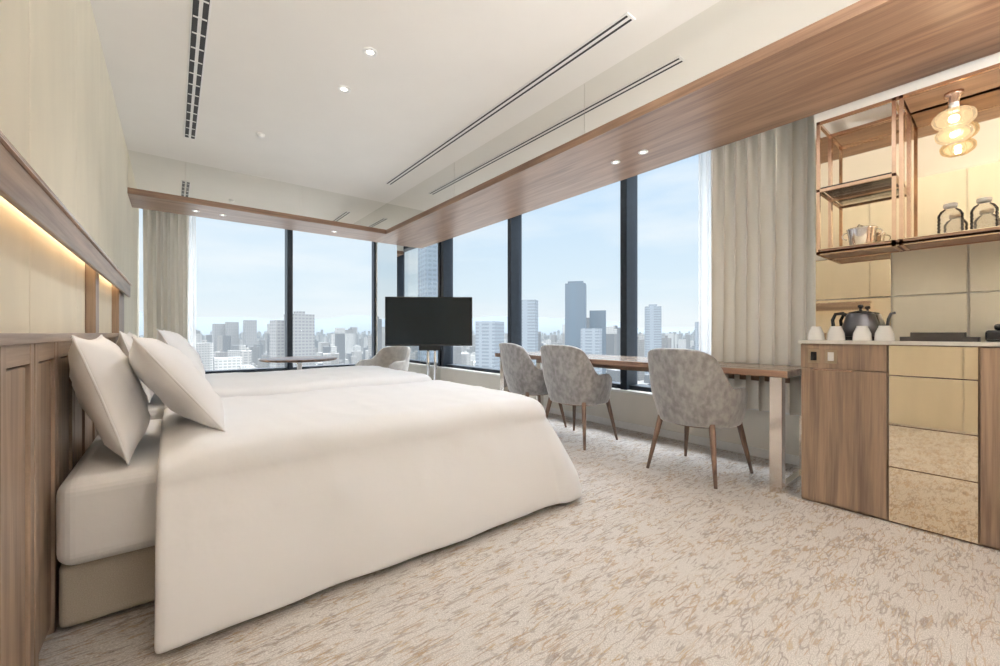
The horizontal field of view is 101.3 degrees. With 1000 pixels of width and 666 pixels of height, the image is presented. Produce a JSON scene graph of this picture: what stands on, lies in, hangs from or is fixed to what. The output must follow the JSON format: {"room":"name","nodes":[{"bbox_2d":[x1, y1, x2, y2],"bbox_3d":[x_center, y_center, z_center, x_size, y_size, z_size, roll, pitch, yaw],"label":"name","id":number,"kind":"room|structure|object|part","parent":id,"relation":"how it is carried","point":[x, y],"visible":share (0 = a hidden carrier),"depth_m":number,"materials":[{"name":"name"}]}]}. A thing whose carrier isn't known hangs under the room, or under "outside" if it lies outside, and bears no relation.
{"room":"hotel room","nodes":[
{"label":"hotel room","id":0,"kind":"room"},
{"bbox_2d":[376,242,376,353],"bbox_3d":[-1.610,-0.400,7.500,1.065,2.800,1.065,0,0,-39],"label":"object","id":1,"kind":"object","parent":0,"point":[376,242],"visible":0.07,"depth_m":7.44,"materials":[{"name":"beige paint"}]},
{"bbox_2d":[377,242,440,379],"bbox_3d":[-1.611,-0.400,7.335,0.870,2.800,0.821,0,0,-39],"label":"window","id":2,"kind":"structure","parent":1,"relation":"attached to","point":[402,271],"depth_m":7.05,"materials":[{"name":"clear glass"}]},
{"bbox_2d":[90,0,720,202],"bbox_3d":[0.086,-1.875,2.659,4.550,0.150,10.850,0,0,-39],"label":"ceiling","id":3,"kind":"structure","parent":0,"point":[276,69],"depth_m":2.81,"materials":[{"name":"paint"}]},
{"bbox_2d":[143,209,188,341],"bbox_3d":[-4.324,-0.605,5.314,0.469,2.370,0.111,0,0,-39],"label":"curtain","id":4,"kind":"object","parent":3,"relation":"hanging from","point":[165,234],"visible":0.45,"depth_m":5.32,"materials":[{"name":"fabric"}]},
{"bbox_2d":[188,216,195,349],"bbox_3d":[-4.369,-0.605,5.439,0.550,2.370,0.044,0,0,-39],"label":"sheer curtain","id":5,"kind":"object","parent":3,"relation":"hanging from","point":[192,219],"visible":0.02,"depth_m":5.59,"materials":[{"name":"fabric"}]},
{"bbox_2d":[184,0,211,139],"bbox_3d":[-1.758,-1.795,2.397,0.090,0.010,3.540,0,0,-39],"label":"ceiling vent","id":6,"kind":"object","parent":3,"relation":"in","point":[200,10],"visible":1,"depth_m":2.70,"materials":[{"name":"white metal"}]},
{"bbox_2d":[257,132,264,137],"bbox_3d":[-2.165,-1.785,3.709,0.066,0.030,0.066,0,0,-39],"label":"smoke detector","id":7,"kind":"object","parent":3,"relation":"attached to","point":[259,134],"visible":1,"depth_m":3.69,"materials":[{"name":"white plastic"}]},
{"bbox_2d":[338,85,350,92],"bbox_3d":[-1.149,-1.796,3.023,0.091,0.007,0.091,0,0,-39],"label":"recessed light","id":8,"kind":"object","parent":3,"relation":"in","point":[342,88],"visible":1,"depth_m":3.02,"materials":[{"name":"white metal"}]},
{"bbox_2d":[363,47,377,56],"bbox_3d":[-0.831,-1.796,2.625,0.091,0.007,0.091,0,0,-39],"label":"recessed light","id":9,"kind":"object","parent":3,"relation":"in","point":[368,51],"visible":1,"depth_m":2.62,"materials":[{"name":"white metal"}]},
{"bbox_2d":[385,12,634,184],"bbox_3d":[-0.302,-1.796,3.635,0.080,0.008,3.360,0,0,-39],"label":"ceiling vent","id":10,"kind":"object","parent":3,"relation":"in","point":[627,18],"visible":1,"depth_m":2.97,"materials":[{"name":"white metal"}]},
{"bbox_2d":[127,0,999,247],"bbox_3d":[0.222,-1.585,1.967,3.500,0.430,9.200,0,0,-39],"label":"wood soffit","id":11,"kind":"structure","parent":3,"relation":"attached to","point":[865,48],"depth_m":2.50,"materials":[{"name":"brown wood"}]},
{"bbox_2d":[128,0,859,229],"bbox_3d":[0.075,-1.615,1.490,2.672,0.370,8.632,0,0,-39],"label":"ceiling bulkhead","id":12,"kind":"object","parent":11,"relation":"attached to","point":[727,31],"visible":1,"depth_m":3.19,"materials":[{"name":"white paint"}]},
{"bbox_2d":[611,160,619,163],"bbox_3d":[0.925,-1.367,3.283,0.073,0.007,0.073,0,0,-39],"label":"recessed light","id":13,"kind":"object","parent":11,"relation":"attached to","point":[613,161],"visible":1,"depth_m":3.28,"materials":[{"name":"white metal"}]},
{"bbox_2d":[638,150,647,154],"bbox_3d":[1.083,-1.367,3.102,0.073,0.007,0.073,0,0,-39],"label":"recessed light","id":14,"kind":"object","parent":11,"relation":"attached to","point":[641,152],"visible":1,"depth_m":3.10,"materials":[{"name":"white metal"}]},
{"bbox_2d":[698,150,710,354],"bbox_3d":[2.004,-0.605,3.255,0.044,2.370,0.870,0,0,-39],"label":"sheer curtain","id":15,"kind":"object","parent":3,"relation":"hanging from","point":[704,159],"visible":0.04,"depth_m":3.56,"materials":[{"name":"fabric"}]},
{"bbox_2d":[711,115,813,415],"bbox_3d":[1.944,-0.605,3.079,0.122,2.370,0.730,0,0,-39],"label":"curtain","id":16,"kind":"object","parent":3,"relation":"hanging from","point":[762,184],"visible":0.58,"depth_m":3.06,"materials":[{"name":"fabric"}]},
{"bbox_2d":[39,413,999,665],"bbox_3d":[0.086,1.050,2.659,4.550,0.100,10.850,0,0,-39],"label":"floor","id":17,"kind":"structure","parent":0,"point":[655,565],"depth_m":1.54,"materials":[{"name":"carpet"}]},
{"bbox_2d":[0,333,118,665],"bbox_3d":[-1.998,0.500,1.988,0.054,1.000,3.400,0,0,-39],"label":"headboard","id":18,"kind":"object","parent":17,"relation":"on","point":[45,431],"visible":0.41,"depth_m":1.16,"materials":[{"name":"brown wood"}]},
{"bbox_3d":[-1.242,0.058,1.043,0.023,0.055,0.210,0,0,-39],"label":"rail","id":19,"kind":"part","parent":18,"relation":"part of","materials":[{"name":"brown wood"}]},
{"bbox_3d":[-1.429,0.058,1.278,0.023,0.055,0.210,0,0,-39],"label":"rail","id":20,"kind":"part","parent":18,"relation":"part of","materials":[{"name":"brown wood"}]},
{"bbox_2d":[0,130,131,332],"bbox_3d":[-1.985,-0.198,1.998,0.088,0.395,3.400,0,0,-39],"label":"wall ledge","id":21,"kind":"object","parent":18,"relation":"on","point":[21,186],"visible":0.97,"depth_m":1.29,"materials":[{"name":"brown wood"}]},
{"bbox_3d":[-2.128,-0.188,2.140,0.040,0.376,0.120,0,0,-39],"label":"post","id":22,"kind":"part","parent":21,"relation":"part of","materials":[{"name":"brown wood"}]},
{"bbox_3d":[-2.939,-0.188,3.156,0.040,0.376,0.400,0,0,-39],"label":"post","id":23,"kind":"part","parent":21,"relation":"part of","materials":[{"name":"brown wood"}]},
{"bbox_3d":[-1.616,0.058,1.512,0.023,0.055,0.210,0,0,-39],"label":"rail","id":24,"kind":"part","parent":18,"relation":"part of","materials":[{"name":"brown wood"}]},
{"bbox_2d":[147,366,431,419],"bbox_3d":[-1.802,0.666,3.633,2.302,0.668,1.553,0,0,-39],"label":"twin bed","id":25,"kind":"object","parent":17,"relation":"on","point":[233,384],"visible":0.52,"depth_m":3.19,"materials":[{"name":"fabric"}]},
{"bbox_2d":[116,331,153,402],"bbox_3d":[-2.484,0.215,2.816,0.310,0.508,0.704,0,0,-39],"label":"pillow","id":26,"kind":"object","parent":25,"relation":"on","point":[125,341],"visible":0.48,"depth_m":2.55,"materials":[{"name":"fabric"}]},
{"bbox_3d":[-1.879,0.619,3.483,1.995,0.287,1.150,0,0,-39],"label":"mattress","id":27,"kind":"part","parent":25,"relation":"part of","materials":[{"name":"white fabric"}]},
{"bbox_2d":[156,329,204,376],"bbox_3d":[-2.279,0.179,2.940,0.404,0.508,0.704,0,0,-37],"label":"pillow","id":28,"kind":"object","parent":25,"relation":"on","point":[176,340],"visible":0.46,"depth_m":2.76,"materials":[{"name":"fabric"}]},
{"bbox_2d":[259,356,336,369],"bbox_3d":[-2.475,0.655,5.061,0.860,0.690,0.860,0,0,-39],"label":"side table","id":29,"kind":"object","parent":17,"relation":"on","point":[298,360],"visible":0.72,"depth_m":4.87,"materials":[{"name":"brown wood"}]},
{"bbox_2d":[56,380,581,653],"bbox_3d":[-0.791,0.679,2.363,2.299,0.641,1.514,0,0,-39],"label":"twin bed","id":30,"kind":"object","parent":17,"relation":"on","point":[301,495],"visible":0.96,"depth_m":1.59,"materials":[{"name":"fabric"}]},
{"bbox_2d":[68,335,150,465],"bbox_3d":[-1.570,0.235,1.664,0.311,0.508,0.704,0,0,-39],"label":"pillow","id":31,"kind":"object","parent":30,"relation":"on","point":[105,384],"visible":0.98,"depth_m":1.44,"materials":[{"name":"fabric"}]},
{"bbox_3d":[-0.969,0.619,2.342,1.995,0.287,1.110,0,0,-39],"label":"mattress","id":32,"kind":"part","parent":30,"relation":"part of","materials":[{"name":"white fabric"}]},
{"bbox_2d":[128,336,225,431],"bbox_3d":[-1.406,0.203,1.783,0.426,0.492,0.665,0,0,-42],"label":"pillow","id":33,"kind":"object","parent":30,"relation":"on","point":[166,371],"visible":1,"depth_m":1.58,"materials":[{"name":"fabric"}]},
{"bbox_2d":[355,346,410,370],"bbox_3d":[-1.713,0.601,6.011,0.762,0.803,0.748,0,0,31],"label":"lounge chair","id":34,"kind":"object","parent":17,"relation":"on","point":[392,357],"visible":0.33,"depth_m":6.27,"materials":[{"name":"fabric"}]},
{"bbox_2d":[385,297,471,379],"bbox_3d":[-0.801,0.297,4.668,0.970,1.405,0.570,0,0,-4],"label":"television","id":35,"kind":"object","parent":17,"relation":"on","point":[428,323],"visible":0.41,"depth_m":4.59,"materials":[{"name":"black plastic"}]},
{"bbox_2d":[499,343,566,427],"bbox_3d":[0.315,0.553,4.434,0.633,0.900,0.612,0,0,-27],"label":"dining chair","id":36,"kind":"object","parent":17,"relation":"on","point":[522,377],"visible":0.84,"depth_m":4.18,"materials":[{"name":"fabric"}]},
{"bbox_3d":[0.648,0.804,4.357,0.126,0.398,0.041,0,0,17],"label":"leg","id":37,"kind":"part","parent":36,"relation":"part of","materials":[{"name":"brown wood"}]},
{"bbox_2d":[540,345,617,449],"bbox_3d":[0.703,0.553,3.817,0.633,0.900,0.612,0,0,-43],"label":"dining chair","id":38,"kind":"object","parent":17,"relation":"on","point":[570,378],"visible":1,"depth_m":3.58,"materials":[{"name":"fabric"}]},
{"bbox_3d":[0.436,0.804,3.868,0.126,0.398,0.041,0,0,1],"label":"leg","id":39,"kind":"part","parent":38,"relation":"part of","materials":[{"name":"brown wood"}]},
{"bbox_3d":[0.749,0.804,4.156,0.041,0.398,0.126,0,0,3],"label":"leg","id":40,"kind":"part","parent":38,"relation":"part of","materials":[{"name":"brown wood"}]},
{"bbox_3d":[0.731,0.804,3.547,0.041,0.398,0.126,0,0,3],"label":"leg","id":41,"kind":"part","parent":38,"relation":"part of","materials":[{"name":"brown wood"}]},
{"bbox_3d":[1.044,0.804,3.835,0.126,0.398,0.041,0,0,1],"label":"leg","id":42,"kind":"part","parent":38,"relation":"part of","materials":[{"name":"brown wood"}]},
{"bbox_2d":[495,351,801,493],"bbox_3d":[1.111,0.616,3.834,0.683,0.768,2.890,0,0,-39],"label":"desk","id":43,"kind":"object","parent":17,"relation":"on","point":[777,376],"visible":0.48,"depth_m":2.62,"materials":[{"name":"brown wood"}]},
{"bbox_3d":[0.044,0.637,4.716,0.060,0.725,0.070,0,0,-39],"label":"leg","id":44,"kind":"part","parent":43,"relation":"part of","materials":[{"name":"metal"}]},
{"bbox_3d":[0.494,0.637,5.075,0.060,0.725,0.070,0,0,-39],"label":"leg","id":45,"kind":"part","parent":43,"relation":"part of","materials":[{"name":"metal"}]},
{"bbox_3d":[1.746,0.637,2.582,0.060,0.725,0.070,0,0,-39],"label":"leg","id":46,"kind":"part","parent":43,"relation":"part of","materials":[{"name":"metal"}]},
{"bbox_3d":[2.196,0.637,2.940,0.060,0.725,0.070,0,0,-39],"label":"leg","id":47,"kind":"part","parent":43,"relation":"part of","materials":[{"name":"metal"}]},
{"bbox_2d":[646,348,753,488],"bbox_3d":[1.405,0.553,2.953,0.633,0.900,0.612,0,0,-36],"label":"dining chair","id":48,"kind":"object","parent":17,"relation":"on","point":[690,388],"visible":1,"depth_m":2.73,"materials":[{"name":"fabric"}]},
{"bbox_3d":[1.146,0.804,3.036,0.126,0.398,0.041,0,0,8],"label":"leg","id":49,"kind":"part","parent":48,"relation":"part of","materials":[{"name":"brown wood"}]},
{"bbox_3d":[1.492,0.804,3.283,0.041,0.398,0.126,0,0,10],"label":"leg","id":50,"kind":"part","parent":48,"relation":"part of","materials":[{"name":"brown wood"}]},
{"bbox_3d":[1.400,0.804,2.681,0.041,0.398,0.126,0,0,10],"label":"leg","id":51,"kind":"part","parent":48,"relation":"part of","materials":[{"name":"brown wood"}]},
{"bbox_3d":[1.746,0.804,2.929,0.126,0.398,0.041,0,0,8],"label":"leg","id":52,"kind":"part","parent":48,"relation":"part of","materials":[{"name":"brown wood"}]},
{"bbox_2d":[799,340,999,550],"bbox_3d":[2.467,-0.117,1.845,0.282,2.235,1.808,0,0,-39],"label":"bar cabinet","id":53,"kind":"object","parent":17,"relation":"on","point":[906,433],"visible":0.99,"depth_m":2.10,"materials":[{"name":"brown wood"}]},
{"bbox_2d":[807,326,824,339],"bbox_3d":[1.892,0.002,2.455,0.083,0.081,0.083,0,0,-39],"label":"coffee cup","id":54,"kind":"object","parent":53,"relation":"on","point":[815,332],"visible":0.99,"depth_m":2.43,"materials":[{"name":"white ceramic"}]},
{"bbox_2d":[808,349,836,363],"bbox_3d":[1.871,0.135,2.381,0.006,0.080,0.136,0,0,-39],"label":"wall socket","id":55,"kind":"object","parent":53,"relation":"attached to","point":[813,354],"visible":1,"depth_m":2.39,"materials":[{"name":"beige plastic"}]},
{"bbox_3d":[1.847,0.135,2.413,0.004,0.080,0.056,0,0,-39],"label":"plate","id":56,"kind":"part","parent":55,"relation":"part of","materials":[{"name":"plastic"}]},
{"bbox_3d":[1.897,0.135,2.350,0.004,0.080,0.056,0,0,-39],"label":"plate","id":57,"kind":"part","parent":55,"relation":"part of","materials":[{"name":"white plastic"}]},
{"bbox_3d":[1.899,0.213,2.346,0.006,0.010,0.180,0,0,-39],"label":"door handle","id":58,"kind":"part","parent":53,"relation":"part of","materials":[{"name":"brown wood"}]},
{"bbox_2d":[827,326,845,339],"bbox_3d":[1.939,0.002,2.365,0.083,0.081,0.083,0,0,-39],"label":"coffee cup","id":59,"kind":"object","parent":53,"relation":"on","point":[835,332],"visible":0.98,"depth_m":2.34,"materials":[{"name":"white ceramic"}]},
{"bbox_3d":[1.934,0.135,2.322,0.020,0.141,0.380,0,0,-39],"label":"rail","id":60,"kind":"part","parent":53,"relation":"part of","materials":[{"name":"brown wood"}]},
{"bbox_3d":[1.935,0.599,2.321,0.020,0.773,0.377,0,0,-39],"label":"door","id":61,"kind":"part","parent":53,"relation":"part of","materials":[{"name":"brown wood"}]},
{"bbox_2d":[852,326,871,340],"bbox_3d":[2.006,0.002,2.272,0.083,0.081,0.083,0,0,-39],"label":"coffee cup","id":62,"kind":"object","parent":53,"relation":"on","point":[861,333],"visible":1,"depth_m":2.25,"materials":[{"name":"white ceramic"}]},
{"bbox_2d":[831,305,895,340],"bbox_3d":[2.093,-0.061,2.372,0.177,0.206,0.286,0,0,-39],"label":"teapot","id":63,"kind":"object","parent":53,"relation":"on","point":[861,317],"visible":0.59,"depth_m":2.33,"materials":[{"name":"black metal"}]},
{"bbox_3d":[2.031,-0.061,2.449,0.018,0.129,0.088,0,0,-39],"label":"handle","id":64,"kind":"part","parent":63,"relation":"part of","materials":[{"name":"black plastic"}]},
{"bbox_3d":[2.089,-0.139,2.376,0.110,0.050,0.110,0,0,-39],"label":"lid","id":65,"kind":"part","parent":63,"relation":"part of","materials":[{"name":"black plastic"}]},
{"bbox_3d":[2.159,-0.059,2.289,0.023,0.117,0.073,0,0,-39],"label":"spout","id":66,"kind":"part","parent":63,"relation":"part of","materials":[{"name":"metal"}]},
{"bbox_2d":[874,326,894,340],"bbox_3d":[2.067,0.002,2.204,0.083,0.081,0.083,0,0,-39],"label":"coffee cup","id":67,"kind":"object","parent":53,"relation":"on","point":[883,333],"visible":1,"depth_m":2.18,"materials":[{"name":"white ceramic"}]},
{"bbox_2d":[799,340,999,346],"bbox_3d":[2.467,0.052,1.845,0.282,0.020,1.808,0,0,-39],"label":"countertop","id":68,"kind":"structure","parent":53,"relation":"on","point":[897,342],"depth_m":2.10,"materials":[{"name":"stone"}]},
{"bbox_2d":[816,63,999,259],"bbox_3d":[2.324,-0.845,2.023,0.256,0.776,1.181,0,0,-39],"label":"shelf rack","id":69,"kind":"object","parent":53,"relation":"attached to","point":[986,79],"visible":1,"depth_m":2.19,"materials":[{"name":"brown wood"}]},
{"bbox_3d":[2.067,-0.844,2.352,0.246,0.008,0.310,0,0,-39],"label":"glass shelf","id":70,"kind":"part","parent":69,"relation":"part of","materials":[{"name":"clear glass"}]},
{"bbox_2d":[842,224,882,244],"bbox_3d":[2.076,-0.554,2.353,0.140,0.128,0.181,0,0,-39],"label":"ice bucket","id":71,"kind":"object","parent":69,"relation":"on","point":[862,234],"visible":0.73,"depth_m":2.31,"materials":[{"name":"metal"}]},
{"bbox_3d":[2.324,-0.474,2.023,0.256,0.026,1.165,0,0,-39],"label":"shelf","id":72,"kind":"part","parent":69,"relation":"part of","materials":[{"name":"brown wood"}]},
{"bbox_2d":[825,226,997,248],"bbox_3d":[2.325,-0.489,2.024,0.252,0.003,1.165,0,0,-39],"label":"shelf","id":73,"kind":"object","parent":69,"relation":"on","point":[901,239],"depth_m":2.08,"materials":[{"name":"brown wood"}]},
{"bbox_2d":[937,202,963,233],"bbox_3d":[2.268,-0.572,2.064,0.092,0.161,0.092,0,0,-39],"label":"glass bottle","id":74,"kind":"object","parent":69,"relation":"on","point":[953,204],"visible":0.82,"depth_m":2.06,"materials":[{"name":"glass"}]},
{"bbox_3d":[2.441,-1.225,1.892,0.236,0.016,0.815,0,0,-39],"label":"panel","id":75,"kind":"part","parent":69,"relation":"part of","materials":[{"name":"brown wood"}]},
{"bbox_2d":[931,88,977,145],"bbox_3d":[2.297,-1.089,2.075,0.158,0.256,0.156,0,0,-39],"label":"pendant lamp","id":76,"kind":"object","parent":69,"relation":"hanging from","point":[953,97],"visible":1,"depth_m":2.07,"materials":[{"name":"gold metal"}]},
{"bbox_2d":[948,101,959,113],"bbox_3d":[2.297,-1.143,2.075,0.040,0.045,0.040,0,0,-39],"label":"socket","id":77,"kind":"object","parent":76,"relation":"attached to","point":[955,105],"depth_m":2.07,"materials":[{"name":"white ceramic"}]},
{"bbox_3d":[2.297,-1.005,2.075,0.136,0.088,0.136,0,0,-39],"label":"glass globe","id":78,"kind":"part","parent":76,"relation":"part of"},
{"bbox_3d":[2.297,-1.005,2.075,0.030,0.030,0.030,0,0,-39],"label":"bulb","id":79,"kind":"part","parent":76,"relation":"part of","materials":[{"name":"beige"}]},
{"bbox_3d":[2.297,-1.085,2.075,0.040,0.040,0.040,0,0,-39],"label":"bulb","id":80,"kind":"part","parent":76,"relation":"part of","materials":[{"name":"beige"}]},
{"bbox_3d":[2.297,-1.085,2.075,0.156,0.101,0.156,0,0,-39],"label":"glass globe","id":81,"kind":"part","parent":76,"relation":"part of"},
{"bbox_2d":[970,197,998,229],"bbox_3d":[2.336,-0.572,1.978,0.092,0.161,0.092,0,0,-39],"label":"glass bottle","id":82,"kind":"object","parent":69,"relation":"on","point":[983,199],"visible":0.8,"depth_m":1.97,"materials":[{"name":"glass"}]},
{"bbox_3d":[2.152,0.847,2.047,0.022,0.283,0.307,0,0,-39],"label":"mirror drawer","id":83,"kind":"part","parent":53,"relation":"part of","materials":[{"name":"brown metal"}]},
{"bbox_3d":[2.152,0.593,2.047,0.022,0.215,0.307,0,0,-39],"label":"mirror drawer","id":84,"kind":"part","parent":53,"relation":"part of","materials":[{"name":"brown metal"}]},
{"bbox_3d":[2.152,0.352,2.047,0.022,0.255,0.307,0,0,-39],"label":"mirror drawer","id":85,"kind":"part","parent":53,"relation":"part of","materials":[{"name":"brown metal"}]},
{"bbox_3d":[2.152,0.143,2.047,0.022,0.154,0.307,0,0,-39],"label":"mirror drawer","id":86,"kind":"part","parent":53,"relation":"part of","materials":[{"name":"beige mirror"}]},
{"bbox_2d":[900,332,980,341],"bbox_3d":[2.259,0.019,2.108,0.190,0.045,0.270,0,0,-39],"label":"serving tray","id":87,"kind":"object","parent":53,"relation":"on","point":[914,336],"visible":0.97,"depth_m":2.05,"materials":[{"name":"leather"}]},
{"bbox_3d":[2.595,0.527,1.493,0.020,0.915,1.098,0,0,-39],"label":"door","id":88,"kind":"part","parent":53,"relation":"part of","materials":[{"name":"brown wood"}]},
{"bbox_2d":[985,324,999,341],"bbox_3d":[2.427,-0.001,1.913,0.180,0.085,0.205,0,0,-39],"label":"coffee machine","id":89,"kind":"object","parent":53,"relation":"on","point":[990,335],"visible":1,"depth_m":1.92,"materials":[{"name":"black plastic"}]},
{"bbox_2d":[440,368,798,455],"bbox_3d":[0.512,0.810,5.493,0.250,0.380,6.350,0,0,-39],"label":"wall","id":90,"kind":"structure","parent":0,"point":[626,407],"depth_m":4.06,"materials":[{"name":"beige paint"}]},
{"bbox_2d":[441,238,499,372],"bbox_3d":[-0.383,-0.602,6.576,0.200,2.394,1.900,0,0,-39],"label":"window frame","id":91,"kind":"structure","parent":90,"relation":"in","point":[484,369],"depth_m":7.22,"materials":[{"name":"black metal"}]},
{"bbox_3d":[-0.938,-0.602,7.271,0.200,2.392,0.080,0,0,-39],"label":"mullion","id":92,"kind":"part","parent":91,"relation":"part of","materials":[{"name":"black metal"}]},
{"bbox_2d":[508,214,619,387],"bbox_3d":[0.779,-0.602,5.117,0.200,2.394,1.910,0,0,-39],"label":"window frame","id":93,"kind":"structure","parent":90,"relation":"in","point":[614,384],"depth_m":5.78,"materials":[{"name":"black metal"}]},
{"bbox_3d":[0.209,-0.602,5.833,0.200,2.392,0.080,0,0,-39],"label":"mullion","id":94,"kind":"part","parent":93,"relation":"part of","materials":[{"name":"black metal"}]},
{"bbox_2d":[438,367,798,415],"bbox_3d":[0.670,0.608,5.094,0.100,0.025,5.530,0,0,-39],"label":"trim","id":95,"kind":"structure","parent":90,"relation":"on","point":[448,368],"depth_m":4.34,"materials":[{"name":"white metal"}]},
{"bbox_2d":[620,175,651,391],"bbox_3d":[1.911,-0.602,3.698,0.200,2.394,1.800,0,0,-39],"label":"window frame","id":96,"kind":"structure","parent":90,"relation":"in","point":[638,387],"depth_m":4.32,"materials":[{"name":"black metal"}]},
{"bbox_3d":[1.375,-0.602,4.371,0.200,2.392,0.080,0,0,-39],"label":"mullion","id":97,"kind":"part","parent":96,"relation":"part of","materials":[{"name":"black metal"}]},
{"bbox_2d":[544,406,798,465],"bbox_3d":[0.665,0.965,5.090,0.012,0.070,5.530,0,0,-39],"label":"baseboard","id":98,"kind":"structure","parent":90,"relation":"attached to","point":[753,451],"depth_m":3.82,"materials":[{"name":"white metal"}]},
{"bbox_2d":[814,52,999,336],"bbox_3d":[3.551,-0.400,1.297,0.730,2.800,4.000,0,0,-39],"label":"wall","id":99,"kind":"structure","parent":0,"point":[883,111],"depth_m":2.38,"materials":[{"name":"beige paint"}]},
{"bbox_2d":[816,88,999,340],"bbox_3d":[2.578,-0.596,1.921,0.014,1.277,1.790,0,0,-39],"label":"wall","id":100,"kind":"structure","parent":0,"point":[964,172],"depth_m":2.24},
{"bbox_3d":[-3.128,0.810,6.810,4.300,0.380,0.250,0,0,-39],"label":"wall","id":101,"kind":"structure","parent":0,"visible":0},
{"bbox_2d":[205,367,286,373],"bbox_3d":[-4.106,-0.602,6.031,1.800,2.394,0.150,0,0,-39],"label":"windowsill","id":102,"kind":"structure","parent":101,"relation":"in","point":[275,368],"depth_m":6.19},
{"bbox_2d":[285,229,375,369],"bbox_3d":[-2.843,-0.602,7.006,1.470,2.394,0.200,0,0,-39],"label":"window","id":103,"kind":"structure","parent":101,"relation":"in","point":[339,365],"depth_m":6.52,"materials":[{"name":"black metal"}]},
{"bbox_3d":[-3.386,-0.602,6.572,0.080,2.392,0.200,0,0,-39],"label":"mullion","id":104,"kind":"part","parent":103,"relation":"part of","materials":[{"name":"black metal"}]},
{"bbox_3d":[-2.306,-0.602,7.482,0.030,2.392,0.125,0,0,-39],"label":"mullion","id":105,"kind":"part","parent":103,"relation":"part of","materials":[{"name":"black metal"}]},
{"bbox_3d":[-1.622,-0.400,1.296,0.180,2.800,10.850,0,0,-39],"label":"wall","id":106,"kind":"structure","parent":0,"visible":0},
{"bbox_2d":[0,0,28,332],"bbox_3d":[-1.229,-0.400,0.964,0.020,2.800,0.794,0,0,-39],"label":"panel","id":107,"kind":"object","parent":106,"relation":"attached to","point":[14,14],"visible":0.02,"depth_m":1.16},
{"bbox_2d":[29,0,75,332],"bbox_3d":[-1.722,-0.400,1.582,0.020,2.800,0.774,0,0,-39],"label":"panel","id":108,"kind":"object","parent":106,"relation":"attached to","point":[52,23],"visible":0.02,"depth_m":1.53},
{"bbox_2d":[76,0,99,332],"bbox_3d":[-2.214,-0.400,2.199,0.020,2.800,0.794,0,0,-39],"label":"panel","id":109,"kind":"object","parent":106,"relation":"attached to","point":[87,36],"visible":0.26,"depth_m":2.12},
{"bbox_2d":[100,42,114,332],"bbox_3d":[-2.713,-0.400,2.825,0.020,2.800,0.794,0,0,-39],"label":"panel","id":110,"kind":"object","parent":106,"relation":"attached to","point":[107,100],"visible":0.3,"depth_m":2.76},
{"bbox_2d":[124,138,130,333],"bbox_3d":[-3.711,-0.400,4.076,0.020,2.800,0.794,0,0,-39],"label":"panel","id":111,"kind":"object","parent":106,"relation":"attached to","point":[127,205],"visible":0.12,"depth_m":4.03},
{"bbox_2d":[131,206,135,334],"bbox_3d":[-4.209,-0.400,4.701,0.020,2.800,0.794,0,0,-39],"label":"panel","id":112,"kind":"object","parent":106,"relation":"attached to","point":[133,210],"visible":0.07,"depth_m":4.64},
{"bbox_2d":[136,208,138,336],"bbox_3d":[-4.615,-0.400,5.209,0.020,2.800,0.494,0,0,-39],"label":"panel","id":113,"kind":"object","parent":106,"relation":"attached to","point":[137,209],"visible":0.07,"depth_m":5.16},
{"label":"outside","id":114,"kind":"structure","parent":0,"visible":0},
{"bbox_3d":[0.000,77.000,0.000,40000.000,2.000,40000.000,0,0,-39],"label":"ground","id":115,"kind":"structure","parent":114,"visible":0},
{"bbox_2d":[212,311,314,367],"bbox_3d":[-387.183,24.000,678.053,105.943,104.000,655.034,0,0,-39],"label":"apartment towers","id":116,"kind":"structure","parent":115,"relation":"on","point":[303,324],"depth_m":416.73,"materials":[{"name":"grey concrete"}]},
{"bbox_2d":[139,315,694,385],"bbox_3d":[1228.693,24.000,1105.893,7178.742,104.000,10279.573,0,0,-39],"label":"city buildings","id":117,"kind":"structure","parent":115,"relation":"on","point":[349,347],"depth_m":846.34},
{"bbox_2d":[139,312,694,335],"bbox_3d":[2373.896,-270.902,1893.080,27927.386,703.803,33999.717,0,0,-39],"label":"city skyline","id":118,"kind":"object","parent":115,"relation":"on","point":[363,323],"visible":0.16,"depth_m":8883.94},
{"bbox_2d":[565,281,605,373],"bbox_3d":[105.856,7.000,509.948,70.216,138.000,36.644,0,0,-39],"label":"tower","id":119,"kind":"structure","parent":115,"relation":"on","point":[575,291],"depth_m":487.20,"materials":[{"name":"blue glass"}]},
{"bbox_2d":[475,299,698,374],"bbox_3d":[140.034,19.000,504.107,394.212,114.000,74.234,0,0,-39],"label":"towers","id":120,"kind":"structure","parent":115,"relation":"on","point":[488,334],"depth_m":440.90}
]}

